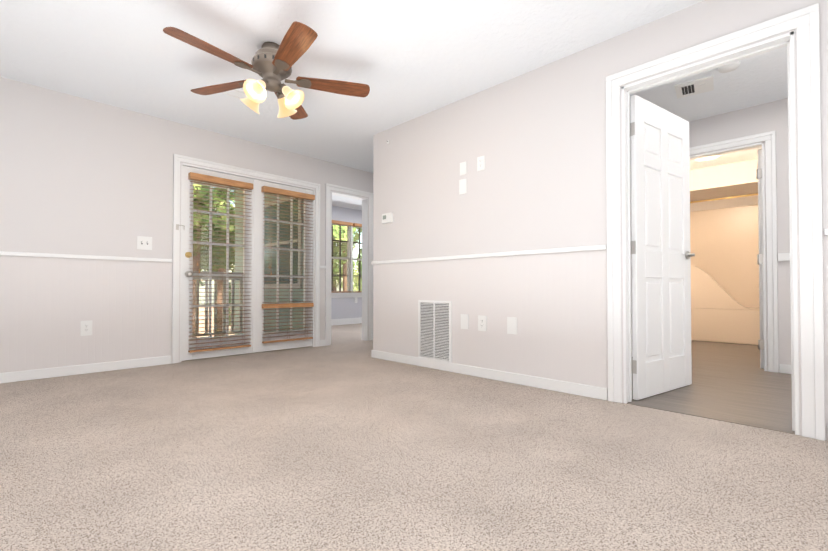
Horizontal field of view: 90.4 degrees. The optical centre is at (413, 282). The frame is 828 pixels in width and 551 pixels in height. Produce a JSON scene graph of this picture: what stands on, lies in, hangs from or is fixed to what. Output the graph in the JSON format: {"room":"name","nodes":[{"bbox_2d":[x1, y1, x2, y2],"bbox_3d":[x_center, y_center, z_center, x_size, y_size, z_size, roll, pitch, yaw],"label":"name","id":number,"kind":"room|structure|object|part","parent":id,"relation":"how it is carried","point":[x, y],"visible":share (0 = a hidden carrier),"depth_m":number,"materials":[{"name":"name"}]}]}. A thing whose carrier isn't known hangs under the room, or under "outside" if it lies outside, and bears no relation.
{"room":"living room","nodes":[
{"label":"living room","id":0,"kind":"room"},
{"bbox_2d":[0,77,372,372],"bbox_3d":[-1.769,-0.397,4.900,0.128,2.440,9.320,-1,-1,45],"label":"wall","id":1,"kind":"structure","parent":0,"point":[80,176],"depth_m":3.69,"materials":[{"name":"paint"}]},
{"bbox_2d":[0,356,170,383],"bbox_3d":[-3.656,0.753,2.868,0.014,0.082,3.500,-1,-1,45],"label":"baseboard","id":2,"kind":"structure","parent":1,"relation":"attached to","point":[7,377],"depth_m":3.60,"materials":[{"name":"white wood"}]},
{"bbox_2d":[80,320,91,335],"bbox_3d":[-2.901,0.404,3.642,0.010,0.131,0.082,-1,-1,45],"label":"outlet","id":3,"kind":"object","parent":1,"relation":"attached to","point":[86,328],"visible":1,"depth_m":3.64,"materials":[{"name":"white plastic"}]},
{"bbox_2d":[137,236,151,249],"bbox_3d":[-2.592,-0.380,3.960,0.019,0.127,0.125,-1,-1,45],"label":"light switch","id":4,"kind":"object","parent":1,"relation":"attached to","point":[144,243],"visible":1,"depth_m":3.96,"materials":[{"name":"white plastic"}]},
{"bbox_2d":[181,166,252,360],"bbox_3d":[-2.101,-0.198,4.466,0.128,2.006,0.750,-1,-1,45],"label":"french door","id":5,"kind":"structure","parent":1,"relation":"in","point":[187,232],"depth_m":4.43,"materials":[{"name":"white wood"}]},
{"bbox_3d":[-2.307,-0.185,4.226,0.084,0.264,0.066,-1,-1,45],"label":"french door hardware","id":6,"kind":"part","parent":5,"relation":"part of","materials":[{"name":"gold metal"}]},
{"bbox_3d":[-2.131,-0.250,4.497,0.006,1.681,0.550,-1,-1,45],"label":"left french door glass pane","id":7,"kind":"part","parent":5,"relation":"part of","materials":[{"name":"clear glass"}]},
{"bbox_2d":[252,179,256,352],"bbox_3d":[-1.842,-0.194,4.755,0.012,2.006,0.044,-1,-1,45],"label":"door trim","id":8,"kind":"structure","parent":5,"relation":"attached to","point":[254,264],"depth_m":4.75,"materials":[{"name":"white wood"}]},
{"bbox_2d":[188,172,252,352],"bbox_3d":[-2.084,-0.203,4.459,0.071,1.850,0.659,-1,-1,45],"label":"door blind","id":9,"kind":"object","parent":1,"relation":"attached to","point":[197,177],"visible":1,"depth_m":4.43,"materials":[{"name":"brown wood"}]},
{"bbox_2d":[256,180,312,351],"bbox_3d":[-1.587,-0.190,5.047,0.044,2.006,0.750,-1,-1,45],"label":"french door","id":10,"kind":"structure","parent":1,"relation":"in","point":[263,347],"depth_m":4.99,"materials":[{"name":"white wood"}]},
{"bbox_3d":[-1.587,-0.242,5.048,0.006,1.681,0.550,-1,-1,45],"label":"right french door glass pane","id":11,"kind":"part","parent":10,"relation":"part of","materials":[{"name":"clear glass"}]},
{"bbox_2d":[261,186,314,342],"bbox_3d":[-1.527,-0.205,5.024,0.071,1.830,0.674,-1,-1,45],"label":"door blind","id":12,"kind":"object","parent":1,"relation":"attached to","point":[283,192],"visible":1,"depth_m":4.99,"materials":[{"name":"brown wood"}]},
{"bbox_2d":[331,206,361,318],"bbox_3d":[-1.621,-0.345,8.489,0.120,2.440,4.000,-1,-1,45],"label":"wall","id":13,"kind":"structure","parent":0,"point":[341,308],"depth_m":8.60,"materials":[{"name":"paint"}]},
{"bbox_2d":[234,189,303,334],"bbox_3d":[-2.229,-0.277,6.256,2.428,2.840,0.032,-1,-1,45],"label":"siding","id":14,"kind":"object","parent":13,"relation":"attached to","point":[284,293],"depth_m":6.16,"materials":[{"name":"grey"}]},
{"bbox_2d":[264,196,301,287],"bbox_3d":[-1.964,-0.561,5.957,1.250,1.300,0.028,-1,-1,45],"label":"window","id":15,"kind":"structure","parent":14,"relation":"attached to","point":[282,267],"depth_m":5.83,"materials":[{"name":"clear glass"}]},
{"bbox_2d":[331,224,361,297],"bbox_3d":[-1.345,-0.452,8.710,0.145,1.540,2.900,-1,-1,45],"label":"window","id":16,"kind":"structure","parent":13,"relation":"in","point":[350,276],"depth_m":8.70,"materials":[{"name":"white"}]},
{"bbox_2d":[331,220,352,291],"bbox_3d":[-1.539,-0.529,8.435,0.071,1.463,0.659,-1,-1,45],"label":"window blind","id":17,"kind":"object","parent":16,"relation":"attached to","point":[341,223],"visible":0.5,"depth_m":8.45,"materials":[{"name":"brown wood"}]},
{"bbox_3d":[-1.375,-0.501,8.740,0.004,1.440,2.760,-1,-1,45],"label":"sunroom window glass pane","id":18,"kind":"part","parent":16,"relation":"part of","materials":[{"name":"clear glass"}]},
{"bbox_2d":[353,223,361,291],"bbox_3d":[-1.046,-0.522,8.935,0.071,1.463,0.664,-1,-1,45],"label":"window blind","id":19,"kind":"object","parent":16,"relation":"attached to","point":[355,225],"visible":0.46,"depth_m":8.74,"materials":[{"name":"brown wood"}]},
{"bbox_2d":[331,317,361,324],"bbox_3d":[-1.573,0.810,8.425,0.014,0.130,3.760,-1,-1,45],"label":"baseboard","id":20,"kind":"structure","parent":13,"relation":"attached to","point":[343,321],"depth_m":8.58,"materials":[{"name":"white wood"}]},
{"bbox_2d":[0,0,787,210],"bbox_3d":[0.306,-1.696,3.575,9.790,0.120,10.320,-1,-1,45],"label":"ceiling","id":21,"kind":"structure","parent":0,"point":[406,60],"depth_m":3.00,"materials":[{"name":"white paint"}]},
{"bbox_2d":[221,89,246,98],"bbox_3d":[-1.508,-1.630,3.565,0.150,0.012,0.300,-1,-1,45],"label":"ceiling vent","id":22,"kind":"object","parent":21,"relation":"in","point":[238,93],"visible":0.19,"depth_m":3.54,"materials":[{"name":"white"}]},
{"bbox_2d":[163,21,369,119],"bbox_3d":[-0.999,-1.424,2.838,1.317,0.446,1.309,-1,-1,45],"label":"ceiling fan","id":23,"kind":"object","parent":21,"relation":"hanging from","point":[272,64],"visible":1,"depth_m":2.79,"materials":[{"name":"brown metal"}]},
{"label":"blade","id":24,"kind":"part","parent":23,"relation":"part of","materials":[{"name":"brown wood"}]},
{"bbox_3d":[-1.395,-1.429,3.014,0.531,0.006,0.148,0,10,19],"label":"blade","id":25,"kind":"part","parent":23,"relation":"part of","materials":[{"name":"brown wood"}]},
{"bbox_3d":[-0.993,-1.498,2.877,0.266,0.296,0.266,-1,-1,45],"label":"motor","id":26,"kind":"part","parent":23,"relation":"part of","materials":[{"name":"grey metal"}]},
{"bbox_3d":[-0.986,-1.425,3.300,0.148,0.006,0.531,-11,-1,1],"label":"blade","id":27,"kind":"part","parent":23,"relation":"part of","materials":[{"name":"brown wood"}]},
{"bbox_3d":[-0.750,-1.436,2.528,0.148,0.006,0.531,14,-9,-34],"label":"blade","id":28,"kind":"part","parent":23,"relation":"part of","materials":[{"name":"brown wood"}]},
{"label":"blade","id":29,"kind":"part","parent":23,"relation":"part of","materials":[{"name":"brown wood"}]},
{"bbox_2d":[674,75,713,98],"bbox_3d":[2.347,-1.629,3.443,0.260,0.018,0.280,-1,-1,37],"label":"ceiling vent","id":30,"kind":"object","parent":21,"relation":"in","point":[694,87],"visible":1,"depth_m":3.43,"materials":[{"name":"white metal"}]},
{"bbox_2d":[696,155,719,160],"bbox_3d":[3.657,-1.571,5.128,0.300,0.085,0.300,-1,-1,45],"label":"bathroom light","id":31,"kind":"object","parent":21,"relation":"attached to","point":[708,158],"visible":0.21,"depth_m":5.11,"materials":[{"name":"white glass"}]},
{"bbox_2d":[717,61,740,72],"bbox_3d":[2.377,-1.626,3.104,0.140,0.034,0.140,-1,-1,45],"label":"smoke detector","id":32,"kind":"object","parent":21,"relation":"attached to","point":[733,66],"visible":0.9,"depth_m":3.08,"materials":[{"name":"white plastic"}]},
{"bbox_2d":[0,323,827,550],"bbox_3d":[0.306,0.864,3.538,9.790,0.120,10.320,-1,-1,45],"label":"floor carpet","id":33,"kind":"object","parent":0,"point":[344,441],"visible":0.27,"depth_m":1.74,"materials":[{"name":"beige carpet"}]},
{"bbox_2d":[373,0,827,440],"bbox_3d":[1.722,-0.432,2.451,5.980,2.440,0.115,-1,-1,45],"label":"wall","id":34,"kind":"structure","parent":0,"point":[536,137],"depth_m":3.20,"materials":[{"name":"paint"}]},
{"bbox_2d":[382,212,392,223],"bbox_3d":[-0.280,-0.678,4.327,0.150,0.100,0.030,-1,-1,45],"label":"thermostat","id":35,"kind":"object","parent":34,"relation":"attached to","point":[387,217],"visible":1,"depth_m":4.31,"materials":[{"name":"white plastic"}]},
{"bbox_2d":[418,300,451,362],"bbox_3d":[0.191,0.451,3.859,0.410,0.565,0.012,-1,-1,45],"label":"air vent","id":36,"kind":"object","parent":34,"relation":"in","point":[434,329],"visible":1,"depth_m":3.85,"materials":[{"name":"white metal"}]},
{"bbox_2d":[459,178,466,194],"bbox_3d":[0.434,-0.850,3.642,0.082,0.130,0.008,-1,-1,45],"label":"electrical outlet","id":37,"kind":"object","parent":34,"relation":"attached to","point":[462,186],"visible":1,"depth_m":3.64,"materials":[{"name":"white plastic"}]},
{"bbox_2d":[460,161,466,175],"bbox_3d":[0.435,-1.010,3.642,0.072,0.112,0.008,-1,-1,45],"label":"electrical outlet","id":38,"kind":"object","parent":34,"relation":"attached to","point":[463,168],"visible":1,"depth_m":3.64,"materials":[{"name":"white plastic"}]},
{"bbox_2d":[461,314,468,328],"bbox_3d":[0.444,0.344,3.614,0.082,0.130,0.008,-1,-1,45],"label":"wall plate","id":39,"kind":"object","parent":34,"relation":"attached to","point":[464,321],"visible":1,"depth_m":3.61,"materials":[{"name":"white plastic"}]},
{"bbox_2d":[477,155,484,170],"bbox_3d":[0.571,-1.017,3.508,0.075,0.118,0.010,-1,-1,45],"label":"outlet","id":40,"kind":"object","parent":34,"relation":"attached to","point":[480,162],"visible":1,"depth_m":3.50,"materials":[{"name":"white plastic"}]},
{"bbox_2d":[478,315,486,330],"bbox_3d":[0.578,0.345,3.481,0.085,0.130,0.010,-1,-1,45],"label":"outlet","id":41,"kind":"object","parent":34,"relation":"attached to","point":[482,323],"visible":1,"depth_m":3.48,"materials":[{"name":"white plastic"}]},
{"bbox_2d":[371,350,607,399],"bbox_3d":[0.429,0.764,3.640,2.472,0.082,0.044,-1,-1,45],"label":"baseboard","id":42,"kind":"structure","parent":34,"relation":"attached to","point":[590,391],"depth_m":3.32,"materials":[{"name":"white wood"}]},
{"bbox_2d":[507,317,516,333],"bbox_3d":[0.782,0.344,3.281,0.088,0.135,0.008,-1,-1,45],"label":"wall plate","id":43,"kind":"object","parent":34,"relation":"attached to","point":[511,325],"visible":1,"depth_m":3.28,"materials":[{"name":"white plastic"}]},
{"bbox_2d":[630,95,691,399],"bbox_3d":[1.813,-0.237,2.991,0.815,2.050,0.035,1,-1,-34],"label":"hall door","id":44,"kind":"structure","parent":34,"relation":"in","point":[663,264],"depth_m":2.95,"materials":[{"name":"white wood"}]},
{"bbox_2d":[630,122,694,373],"bbox_3d":[1.796,-0.233,2.980,0.789,1.690,0.144,1,-1,-34],"label":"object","id":45,"kind":"structure","parent":44,"relation":"attached to","point":[652,240],"depth_m":2.92,"materials":[{"name":"white wood"}]},
{"bbox_3d":[1.813,-0.277,2.992,0.529,1.594,0.027,1,-1,-34],"label":"panel","id":46,"kind":"part","parent":45,"relation":"part of","materials":[{"name":"white wood"}]},
{"bbox_2d":[630,98,790,370],"bbox_3d":[2.798,-0.407,4.211,1.760,2.440,0.110,-1,-1,45],"label":"wall","id":47,"kind":"structure","parent":0,"point":[762,118],"depth_m":3.70,"materials":[{"name":"paint"}]},
{"bbox_2d":[758,149,763,368],"bbox_3d":[3.460,-0.222,4.060,0.035,2.050,0.620,-1,-1,45],"label":"bathroom door","id":48,"kind":"structure","parent":47,"relation":"in","point":[761,297],"depth_m":3.84,"materials":[{"name":"white wood"}]},
{"bbox_2d":[756,169,763,349],"bbox_3d":[3.446,-0.217,4.046,0.144,1.690,0.594,-1,-1,45],"label":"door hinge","id":49,"kind":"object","parent":48,"relation":"attached to","point":[759,256],"depth_m":3.84,"materials":[{"name":"white metal"}]},
{"bbox_2d":[627,340,794,433],"bbox_3d":[3.108,0.876,4.506,1.780,0.124,5.006,-1,-1,45],"label":"floor","id":50,"kind":"structure","parent":0,"point":[734,383],"depth_m":2.96,"materials":[{"name":"brown wood"}]},
{"bbox_2d":[690,204,759,344],"bbox_3d":[4.518,-0.154,5.952,1.504,1.974,0.772,-1,-1,45],"label":"wall","id":51,"kind":"structure","parent":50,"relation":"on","point":[724,245],"depth_m":6.05,"materials":[{"name":"beige paint"}]},
{"bbox_3d":[4.294,0.055,5.672,0.850,0.620,0.058,-1,-1,45],"label":"bathtub side","id":52,"kind":"part","parent":51,"relation":"part of","materials":[{"name":"beige paint"}]},
{"bbox_2d":[690,159,757,201],"bbox_3d":[4.486,-1.452,5.938,1.520,0.300,0.880,-1,-1,45],"label":"soffit","id":53,"kind":"structure","parent":0,"point":[727,180],"depth_m":5.67,"materials":[{"name":"paint"}]},
{"bbox_2d":[690,195,757,211],"bbox_3d":[4.837,-0.377,6.265,1.500,2.440,0.100,-1,-1,45],"label":"wall","id":54,"kind":"structure","parent":0,"point":[728,203],"depth_m":6.28,"materials":[{"name":"paint"}]},
{"bbox_2d":[690,193,757,202],"bbox_3d":[4.268,-1.165,5.713,1.512,0.025,0.025,-1,-1,45],"label":"curtain rod","id":55,"kind":"object","parent":54,"relation":"attached to","point":[724,198],"visible":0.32,"depth_m":5.68,"materials":[{"name":"brown wood"}]},
{"label":"outside","id":56,"kind":"structure","parent":0,"visible":0},
{"bbox_2d":[197,307,234,337],"bbox_3d":[-17.942,4.106,17.495,130.000,0.200,120.000,-1,-1,45],"label":"ground","id":57,"kind":"structure","parent":56,"point":[203,317],"depth_m":46.71,"materials":[{"name":"beige soil"}]},
{"bbox_2d":[200,248,214,264],"bbox_3d":[-7.991,-3.127,14.173,4.286,14.178,4.129,-1,-1,45],"label":"tree","id":58,"kind":"object","parent":57,"relation":"on","point":[202,262],"depth_m":14.67,"materials":[{"name":"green plant"}]},
{"bbox_2d":[192,188,234,337],"bbox_3d":[-6.145,-3.453,11.658,4.668,14.764,5.006,-1,-1,45],"label":"tree","id":59,"kind":"object","parent":57,"relation":"on","point":[205,237],"depth_m":10.78,"materials":[{"name":"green plant"}]},
{"bbox_2d":[193,184,234,205],"bbox_3d":[-5.712,-2.387,8.564,5.122,12.537,5.463,-1,-1,45],"label":"tree","id":60,"kind":"object","parent":57,"relation":"on","point":[213,194],"depth_m":10.10,"materials":[{"name":"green plant"}]},
{"bbox_2d":[200,200,234,335],"bbox_3d":[-8.041,-3.516,15.878,4.645,15.009,4.406,-1,-1,45],"label":"tree","id":61,"kind":"object","parent":57,"relation":"on","point":[202,267],"depth_m":16.25,"materials":[{"name":"brown plant"}]},
{"bbox_2d":[229,280,234,324],"bbox_3d":[-7.360,-4.384,19.994,4.920,16.855,4.288,-1,-1,45],"label":"tree","id":62,"kind":"object","parent":57,"relation":"on","point":[230,302],"depth_m":19.04,"materials":[{"name":"brown plant"}]},
{"bbox_2d":[200,211,344,271],"bbox_3d":[-4.207,-2.638,13.128,4.551,13.166,4.728,-1,-1,45],"label":"tree","id":63,"kind":"object","parent":57,"relation":"on","point":[220,261],"depth_m":12.15,"materials":[{"name":"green plant"}]},
{"bbox_2d":[333,232,360,290],"bbox_3d":[-3.609,-3.937,21.429,4.114,16.004,5.524,-1,-1,45],"label":"tree","id":64,"kind":"object","parent":57,"relation":"on","point":[336,272],"depth_m":20.75,"materials":[{"name":"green plant"}]},
{"bbox_2d":[333,225,361,269],"bbox_3d":[-3.463,-2.074,11.862,4.671,12.009,4.391,-1,-1,45],"label":"tree","id":65,"kind":"object","parent":57,"relation":"on","point":[336,251],"depth_m":12.08,"materials":[{"name":"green plant"}]},
{"bbox_2d":[334,229,361,290],"bbox_3d":[-2.591,-3.512,17.514,5.457,15.047,4.488,-1,-1,45],"label":"tree","id":66,"kind":"object","parent":57,"relation":"on","point":[344,281],"depth_m":17.06,"materials":[{"name":"brown plant"}]},
{"bbox_2d":[356,248,361,281],"bbox_3d":[-1.326,-2.321,13.599,3.810,12.548,5.378,-1,-1,45],"label":"tree","id":67,"kind":"object","parent":57,"relation":"on","point":[360,263],"depth_m":13.75,"materials":[{"name":"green plant"}]},
{"bbox_3d":[-2.913,0.920,5.015,1.690,0.130,2.665,-1,-1,45],"label":"floor","id":68,"kind":"structure","parent":56,"visible":0},
{"bbox_2d":[192,271,242,336],"bbox_3d":[-3.476,0.338,5.550,0.110,1.050,2.625,-1,-1,45],"label":"railing","id":69,"kind":"object","parent":68,"relation":"on","point":[224,294],"depth_m":6.06,"materials":[{"name":"grey paint"}]},
{"bbox_3d":[-0.509,-0.454,0.923,7.252,2.440,5.425,-1,-1,45],"label":"wall","id":70,"kind":"structure","parent":0,"visible":0},
{"bbox_2d":[0,251,171,261],"bbox_3d":[-3.654,-0.237,2.880,0.020,0.032,3.500,-1,-1,45],"label":"trim","id":71,"kind":"structure","parent":70,"relation":"attached to","point":[4,253],"depth_m":3.61,"materials":[{"name":"white wood"}]},
{"bbox_2d":[371,245,606,264],"bbox_3d":[0.415,-0.226,3.645,2.478,0.032,0.024,-1,-1,45],"label":"trim","id":72,"kind":"structure","parent":70,"relation":"attached to","point":[597,247],"depth_m":3.33,"materials":[{"name":"white wood"}]}
]}

